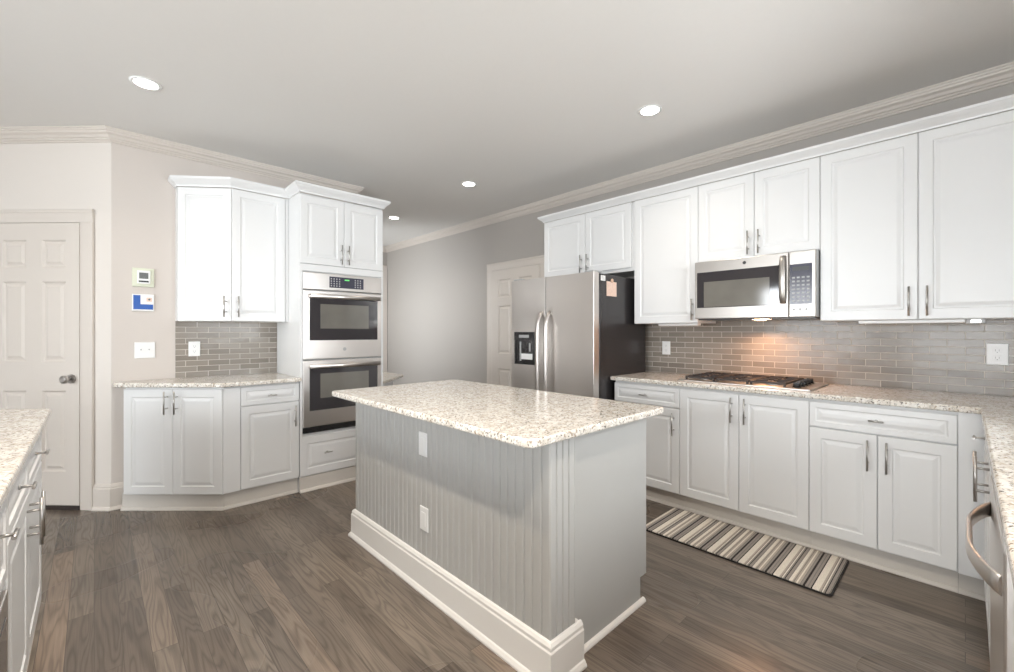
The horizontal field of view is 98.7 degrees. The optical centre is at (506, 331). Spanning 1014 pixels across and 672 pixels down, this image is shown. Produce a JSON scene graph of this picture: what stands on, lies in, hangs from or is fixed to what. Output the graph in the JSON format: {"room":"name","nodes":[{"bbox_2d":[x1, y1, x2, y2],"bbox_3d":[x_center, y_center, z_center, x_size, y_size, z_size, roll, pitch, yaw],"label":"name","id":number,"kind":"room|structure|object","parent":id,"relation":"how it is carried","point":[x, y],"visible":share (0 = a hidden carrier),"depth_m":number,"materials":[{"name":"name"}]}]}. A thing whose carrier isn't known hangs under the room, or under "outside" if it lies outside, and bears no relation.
{"room":"kitchen","nodes":[
{"label":"kitchen","id":0,"kind":"room"},
{"bbox_2d":[0,142,110,505],"bbox_3d":[-3.602,-0.084,3.170,1.588,2.692,0.120,0,0,1],"label":"wall","id":1,"kind":"structure","parent":0,"point":[32,175],"depth_m":3.09,"materials":[{"name":"beige paint"}]},
{"bbox_2d":[0,209,93,510],"bbox_3d":[-3.358,0.196,3.060,0.852,2.130,0.082,0,0,2],"label":"door","id":2,"kind":"structure","parent":1,"relation":"in","point":[47,255],"depth_m":3.08,"materials":[{"name":"beige paint"}]},
{"bbox_2d":[91,482,123,510],"bbox_3d":[-2.832,1.169,3.084,0.198,0.184,0.066,0,0,-15],"label":"baseboard","id":3,"kind":"structure","parent":1,"relation":"attached to","point":[106,497],"depth_m":3.08,"materials":[{"name":"beige paint"}]},
{"bbox_2d":[111,142,352,483],"bbox_3d":[-2.205,-0.084,3.739,1.772,2.692,0.130,0,0,-43],"label":"wall","id":4,"kind":"structure","parent":0,"point":[142,195],"depth_m":3.26,"materials":[{"name":"beige paint"}]},
{"bbox_2d":[132,267,153,286],"bbox_3d":[-2.675,-0.401,3.199,0.124,0.136,0.023,0,0,-43],"label":"keypad","id":5,"kind":"object","parent":4,"relation":"attached to","point":[141,277],"visible":1,"depth_m":3.19,"materials":[{"name":"white plastic"}]},
{"bbox_2d":[132,294,153,310],"bbox_3d":[-2.679,-0.216,3.204,0.124,0.124,0.012,0,0,-43],"label":"wall sign","id":6,"kind":"object","parent":4,"relation":"attached to","point":[140,302],"visible":1,"depth_m":3.20,"materials":[{"name":"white plastic"}]},
{"bbox_2d":[134,342,154,357],"bbox_3d":[-2.670,0.134,3.209,0.118,0.118,0.016,0,0,-43],"label":"light switch","id":7,"kind":"object","parent":4,"relation":"attached to","point":[141,349],"visible":1,"depth_m":3.21,"materials":[{"name":"white plastic"}]},
{"bbox_2d":[188,341,199,355],"bbox_3d":[-2.450,0.132,3.410,0.075,0.115,0.007,0,0,-43],"label":"outlet","id":8,"kind":"object","parent":4,"relation":"attached to","point":[193,347],"visible":1,"depth_m":3.41,"materials":[{"name":"white plastic"}]},
{"bbox_2d":[175,187,288,322],"bbox_3d":[-2.160,-0.590,3.450,0.713,1.013,0.367,0,0,-43],"label":"upper cabinet","id":9,"kind":"object","parent":4,"relation":"attached to","point":[232,245],"visible":1,"depth_m":3.32,"materials":[{"name":"white paint"}]},
{"bbox_2d":[168,175,390,209],"bbox_3d":[-1.809,-1.131,3.595,1.513,0.067,0.641,0,0,-43],"label":"crown molding","id":10,"kind":"structure","parent":9,"relation":"on","point":[297,186],"depth_m":3.42,"materials":[{"name":"white paint"}]},
{"bbox_2d":[383,252,386,265],"bbox_3d":[-2.707,-0.084,6.819,1.740,2.692,0.120,0,0,-43],"label":"wall","id":11,"kind":"structure","parent":0,"point":[384,253],"depth_m":7.35,"materials":[{"name":"grey paint"}]},
{"bbox_2d":[382,265,386,371],"bbox_3d":[-2.368,0.070,6.999,0.988,2.383,0.082,0,0,-43],"label":"door","id":12,"kind":"structure","parent":11,"relation":"in","point":[384,271],"depth_m":7.33,"materials":[{"name":"beige paint"}]},
{"bbox_2d":[0,0,1013,245],"bbox_3d":[-1.646,-1.490,1.299,8.400,0.120,9.950,0,0,-43],"label":"ceiling","id":13,"kind":"structure","parent":0,"point":[405,102],"depth_m":2.44,"materials":[{"name":"paint"}]},
{"bbox_2d":[129,76,162,90],"bbox_3d":[-2.076,-1.427,2.502,0.152,0.006,0.152,0,0,-43],"label":"recessed light","id":14,"kind":"object","parent":13,"relation":"in","point":[142,82],"visible":1,"depth_m":2.50,"materials":[{"name":"white plastic"}]},
{"bbox_2d":[388,216,399,219],"bbox_3d":[-1.413,-1.427,5.439,0.152,0.006,0.152,0,0,-43],"label":"recessed light","id":15,"kind":"object","parent":13,"relation":"in","point":[389,217],"visible":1,"depth_m":5.42,"materials":[{"name":"white plastic"}]},
{"bbox_2d":[461,181,476,186],"bbox_3d":[-0.367,-1.427,4.199,0.152,0.006,0.152,0,0,-43],"label":"recessed light","id":16,"kind":"object","parent":13,"relation":"in","point":[466,183],"visible":1,"depth_m":4.18,"materials":[{"name":"white plastic"}]},
{"bbox_2d":[638,104,661,116],"bbox_3d":[0.922,-1.427,2.805,0.152,0.006,0.152,0,0,-43],"label":"recessed light","id":17,"kind":"object","parent":13,"relation":"in","point":[652,109],"visible":1,"depth_m":2.80,"materials":[{"name":"white plastic"}]},
{"bbox_2d":[27,480,989,671],"bbox_3d":[-1.646,1.322,1.299,8.400,0.120,9.950,0,0,-43],"label":"floor","id":18,"kind":"structure","parent":0,"point":[279,584],"depth_m":1.96,"materials":[{"name":"brown wood"}]},
{"bbox_2d":[0,497,20,594],"bbox_3d":[-1.321,0.832,0.766,0.607,0.859,0.529,0,0,-43],"label":"base cabinet","id":19,"kind":"object","parent":18,"relation":"on","point":[3,510],"visible":0.98,"depth_m":1.09,"materials":[{"name":"white paint"}]},
{"bbox_2d":[0,590,7,671],"bbox_3d":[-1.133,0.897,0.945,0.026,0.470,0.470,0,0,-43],"label":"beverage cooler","id":20,"kind":"object","parent":19,"relation":"in","point":[4,594],"visible":0.86,"depth_m":1.06,"materials":[{"name":"silver metal"}]},
{"bbox_2d":[2,431,49,671],"bbox_3d":[-1.854,0.832,1.329,0.609,0.859,1.019,0,0,-43],"label":"base cabinet","id":21,"kind":"object","parent":18,"relation":"on","point":[26,500],"visible":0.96,"depth_m":1.43,"materials":[{"name":"white paint"}]},
{"bbox_2d":[120,387,224,510],"bbox_3d":[-2.376,0.824,3.087,0.608,0.875,0.523,0,0,45],"label":"base cabinet","id":22,"kind":"object","parent":18,"relation":"on","point":[173,437],"visible":0.99,"depth_m":3.04,"materials":[{"name":"white paint"}]},
{"bbox_2d":[113,372,301,387],"bbox_3d":[-2.195,0.369,3.227,1.069,0.030,0.643,0,0,-43],"label":"countertop","id":23,"kind":"structure","parent":22,"relation":"on","point":[222,381],"depth_m":3.12,"materials":[{"name":"beige stone"}]},
{"bbox_2d":[223,382,298,509],"bbox_3d":[-1.994,0.824,3.423,0.506,0.875,0.619,0,0,-43],"label":"base cabinet","id":24,"kind":"object","parent":18,"relation":"on","point":[261,422],"visible":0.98,"depth_m":3.22,"materials":[{"name":"white paint"}]},
{"bbox_2d":[277,192,382,493],"bbox_3d":[-1.552,0.083,3.842,0.704,2.357,0.629,0,0,-43],"label":"tall cabinet","id":25,"kind":"object","parent":18,"relation":"on","point":[329,236],"visible":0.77,"depth_m":3.57,"materials":[{"name":"white paint"}]},
{"bbox_2d":[302,271,380,433],"bbox_3d":[-1.510,0.163,3.798,0.663,1.278,0.560,0,0,-43],"label":"double wall oven","id":26,"kind":"object","parent":25,"relation":"in","point":[341,314],"visible":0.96,"depth_m":3.59,"materials":[{"name":"grey metal"}]},
{"bbox_2d":[383,381,392,385],"bbox_3d":[-1.465,0.897,4.745,0.655,0.727,1.058,0,0,-43],"label":"base cabinet","id":27,"kind":"object","parent":18,"relation":"on","point":[390,382],"visible":0.02,"depth_m":4.89,"materials":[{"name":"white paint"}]},
{"bbox_2d":[383,372,403,383],"bbox_3d":[-1.403,0.517,4.770,0.779,0.030,1.148,0,0,-43],"label":"countertop","id":28,"kind":"structure","parent":27,"relation":"on","point":[387,377],"depth_m":4.91,"materials":[{"name":"beige stone"}]},
{"bbox_2d":[348,403,645,671],"bbox_3d":[-0.124,0.820,2.372,0.805,0.882,1.652,0,0,-43],"label":"kitchen island","id":29,"kind":"object","parent":18,"relation":"on","point":[538,554],"visible":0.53,"depth_m":1.83,"materials":[{"name":"grey paint"}]},
{"bbox_2d":[419,431,426,456],"bbox_3d":[-0.413,0.550,2.131,0.008,0.115,0.070,0,0,-43],"label":"outlet","id":30,"kind":"object","parent":29,"relation":"attached to","point":[422,436],"visible":1,"depth_m":2.12,"materials":[{"name":"white plastic"}]},
{"bbox_2d":[420,505,427,532],"bbox_3d":[-0.406,0.912,2.123,0.008,0.115,0.070,0,0,-43],"label":"outlet","id":31,"kind":"object","parent":29,"relation":"attached to","point":[423,510],"visible":1,"depth_m":2.12,"materials":[{"name":"white plastic"}]},
{"bbox_2d":[332,380,662,447],"bbox_3d":[-0.153,0.363,2.299,0.918,0.030,1.630,0,0,-43],"label":"island countertop","id":32,"kind":"structure","parent":29,"relation":"on","point":[525,418],"depth_m":1.98,"materials":[{"name":"beige stone"}]},
{"bbox_2d":[512,270,644,399],"bbox_3d":[0.606,0.384,3.857,0.840,1.716,0.895,0,0,-43],"label":"refrigerator","id":33,"kind":"object","parent":18,"relation":"on","point":[569,336],"visible":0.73,"depth_m":3.54,"materials":[{"name":"silver metal"}]},
{"bbox_2d":[607,279,616,296],"bbox_3d":[0.832,-0.352,3.445,0.140,0.139,0.009,0,0,-43],"label":"paper","id":34,"kind":"object","parent":33,"relation":"attached to","point":[611,286],"visible":1,"depth_m":3.45,"materials":[{"name":"paper"}]},
{"bbox_2d":[615,381,683,509],"bbox_3d":[1.227,0.821,3.422,0.639,0.881,0.524,0,0,-43],"label":"base cabinet","id":35,"kind":"object","parent":18,"relation":"on","point":[662,430],"visible":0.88,"depth_m":3.15,"materials":[{"name":"white paint"}]},
{"bbox_2d":[680,387,811,548],"bbox_3d":[1.669,0.821,2.956,0.639,0.881,0.758,0,0,-43],"label":"base cabinet","id":36,"kind":"object","parent":18,"relation":"on","point":[744,457],"visible":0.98,"depth_m":2.73,"materials":[{"name":"white paint"}]},
{"bbox_2d":[646,508,848,595],"bbox_3d":[1.367,1.255,2.591,0.475,0.011,1.003,0,0,-43],"label":"striped rug","id":37,"kind":"object","parent":18,"relation":"on","point":[814,570],"visible":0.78,"depth_m":2.49,"materials":[{"name":"multicoloured fabric"}]},
{"bbox_2d":[809,399,957,592],"bbox_3d":[2.134,0.821,2.466,0.639,0.881,0.591,0,0,-43],"label":"base cabinet","id":38,"kind":"object","parent":18,"relation":"on","point":[883,479],"visible":1,"depth_m":2.25,"materials":[{"name":"white paint"}]},
{"bbox_2d":[958,412,984,600],"bbox_3d":[2.224,0.821,2.037,0.085,0.881,0.154,0,0,-43],"label":"cabinet filler","id":39,"kind":"object","parent":18,"relation":"on","point":[970,583],"visible":0.58,"depth_m":2.04,"materials":[{"name":"white paint"}]},
{"bbox_2d":[972,434,985,601],"bbox_3d":[2.268,0.821,1.670,0.269,0.881,0.657,0,0,-43],"label":"base cabinet","id":40,"kind":"object","parent":18,"relation":"on","point":[974,437],"visible":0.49,"depth_m":1.89,"materials":[{"name":"white paint"}]},
{"bbox_2d":[973,444,991,655],"bbox_3d":[1.843,0.821,1.268,0.898,0.881,0.659,0,0,-43],"label":"base cabinet","id":41,"kind":"object","parent":18,"relation":"on","point":[987,469],"visible":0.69,"depth_m":1.59,"materials":[{"name":"white paint"}]},
{"bbox_2d":[965,476,1013,671],"bbox_3d":[1.282,0.823,0.763,0.597,0.877,0.658,0,0,-43],"label":"dishwasher","id":42,"kind":"object","parent":18,"relation":"on","point":[997,575],"visible":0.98,"depth_m":0.85,"materials":[{"name":"grey metal"}]},
{"bbox_3d":[-0.880,0.832,0.302,0.609,0.859,0.749,0,0,-44],"label":"base cabinet","id":43,"kind":"object","parent":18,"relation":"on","visible":0},
{"bbox_2d":[0,409,50,507],"bbox_3d":[-1.717,0.385,1.154,0.598,0.030,3.198,0,0,-43],"label":"countertop","id":44,"kind":"structure","parent":43,"relation":"on","point":[20,429],"depth_m":1.52,"materials":[{"name":"beige stone"}]},
{"bbox_2d":[387,83,1013,396],"bbox_3d":[0.583,-0.084,4.696,0.130,2.692,7.730,0,0,-43],"label":"wall","id":45,"kind":"structure","parent":0,"point":[945,357],"depth_m":3.45,"materials":[{"name":"grey paint"}]},
{"bbox_2d":[0,61,1013,252],"bbox_3d":[-1.146,-1.388,3.055,4.657,0.083,7.490,0,0,-43],"label":"trim","id":46,"kind":"structure","parent":45,"relation":"attached to","point":[1003,74],"depth_m":3.17,"materials":[{"name":"beige paint"}]},
{"bbox_2d":[487,255,543,386],"bbox_3d":[0.068,0.207,5.096,0.082,2.108,0.988,0,0,-43],"label":"door","id":47,"kind":"structure","parent":45,"relation":"in","point":[499,283],"depth_m":5.27,"materials":[{"name":"beige paint"}]},
{"bbox_2d":[544,202,633,276],"bbox_3d":[0.823,-0.799,4.077,0.384,0.572,0.995,0,0,-43],"label":"upper cabinet","id":48,"kind":"object","parent":45,"relation":"attached to","point":[602,240],"visible":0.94,"depth_m":3.92,"materials":[{"name":"white paint"}]},
{"bbox_2d":[537,94,1013,222],"bbox_3d":[1.563,-1.115,3.293,0.393,0.056,3.246,0,0,-43],"label":"crown molding","id":49,"kind":"structure","parent":48,"relation":"on","point":[1006,103],"depth_m":2.67,"materials":[{"name":"white paint"}]},
{"bbox_2d":[662,341,669,354],"bbox_3d":[1.375,0.137,3.759,0.007,0.115,0.072,0,0,-43],"label":"outlet","id":50,"kind":"object","parent":45,"relation":"attached to","point":[665,344],"visible":1,"depth_m":3.75,"materials":[{"name":"white plastic"}]},
{"bbox_2d":[634,186,715,323],"bbox_3d":[1.347,-0.577,3.525,0.384,1.017,0.526,0,0,-43],"label":"upper cabinet","id":51,"kind":"object","parent":45,"relation":"attached to","point":[665,225],"visible":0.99,"depth_m":3.41,"materials":[{"name":"white paint"}]},
{"bbox_2d":[658,323,700,325],"bbox_3d":[1.363,-0.058,3.445,0.060,0.019,0.320,0,0,-43],"label":"light","id":52,"kind":"object","parent":51,"relation":"attached to","point":[673,324],"visible":0.89,"depth_m":3.40,"materials":[{"name":"white plastic"}]},
{"bbox_2d":[698,157,819,261],"bbox_3d":[1.786,-0.797,3.062,0.384,0.575,0.747,0,0,-43],"label":"upper cabinet","id":53,"kind":"object","parent":45,"relation":"attached to","point":[775,210],"visible":0.98,"depth_m":2.92,"materials":[{"name":"white paint"}]},
{"bbox_2d":[695,249,819,320],"bbox_3d":[1.760,-0.292,3.035,0.463,0.425,0.732,0,0,-43],"label":"microwave","id":54,"kind":"object","parent":53,"relation":"attached to","point":[778,286],"visible":1,"depth_m":2.86,"materials":[{"name":"grey metal"}]},
{"bbox_2d":[820,110,1013,321],"bbox_3d":[2.347,-0.577,2.471,0.384,1.017,0.881,0,0,-43],"label":"upper cabinet","id":55,"kind":"object","parent":45,"relation":"attached to","point":[920,226],"visible":1,"depth_m":2.35,"materials":[{"name":"white paint"}]},
{"bbox_2d":[858,319,984,323],"bbox_3d":[2.295,-0.056,2.433,0.060,0.024,0.510,0,0,-43],"label":"light","id":56,"kind":"object","parent":55,"relation":"attached to","point":[968,321],"visible":0.95,"depth_m":2.39,"materials":[{"name":"white plastic"}]},
{"bbox_2d":[875,323,906,323],"bbox_3d":[2.271,-0.049,2.459,0.048,0.001,0.420,0,0,-44],"label":"diffuser","id":57,"kind":"object","parent":56,"relation":"attached to","point":[875,323],"depth_m":2.50,"materials":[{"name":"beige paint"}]},
{"bbox_2d":[986,343,1008,364],"bbox_3d":[2.683,0.122,2.381,0.007,0.118,0.082,0,0,-43],"label":"outlet","id":58,"kind":"object","parent":45,"relation":"attached to","point":[996,354],"visible":1,"depth_m":2.38,"materials":[{"name":"white plastic"}]},
{"bbox_2d":[993,348,1001,352],"bbox_3d":[2.681,0.102,2.379,0.001,0.028,0.034,0,0,-43],"label":"socket","id":59,"kind":"object","parent":58,"relation":"attached to","point":[995,350],"depth_m":2.38,"materials":[{"name":"white plastic"}]},
{"bbox_2d":[993,355,1001,360],"bbox_3d":[2.681,0.142,2.379,0.001,0.028,0.034,0,0,-43],"label":"socket","id":60,"kind":"object","parent":58,"relation":"attached to","point":[995,357],"depth_m":2.38,"materials":[{"name":"white plastic"}]},
{"bbox_3d":[0.820,0.821,0.298,0.699,0.881,0.659,0,0,-44],"label":"base cabinet","id":61,"kind":"object","parent":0,"visible":0},
{"bbox_2d":[610,371,1013,587],"bbox_3d":[1.052,0.363,1.817,3.148,0.030,2.663,0,0,-43],"label":"countertop","id":62,"kind":"structure","parent":61,"relation":"on","point":[997,412],"depth_m":2.18,"materials":[{"name":"beige stone"}]},
{"bbox_2d":[678,372,828,390],"bbox_3d":[1.677,0.327,2.998,0.500,0.042,0.800,0,0,-43],"label":"gas cooktop","id":63,"kind":"object","parent":62,"relation":"in","point":[764,381],"visible":1,"depth_m":2.88,"materials":[{"name":"silver metal"}]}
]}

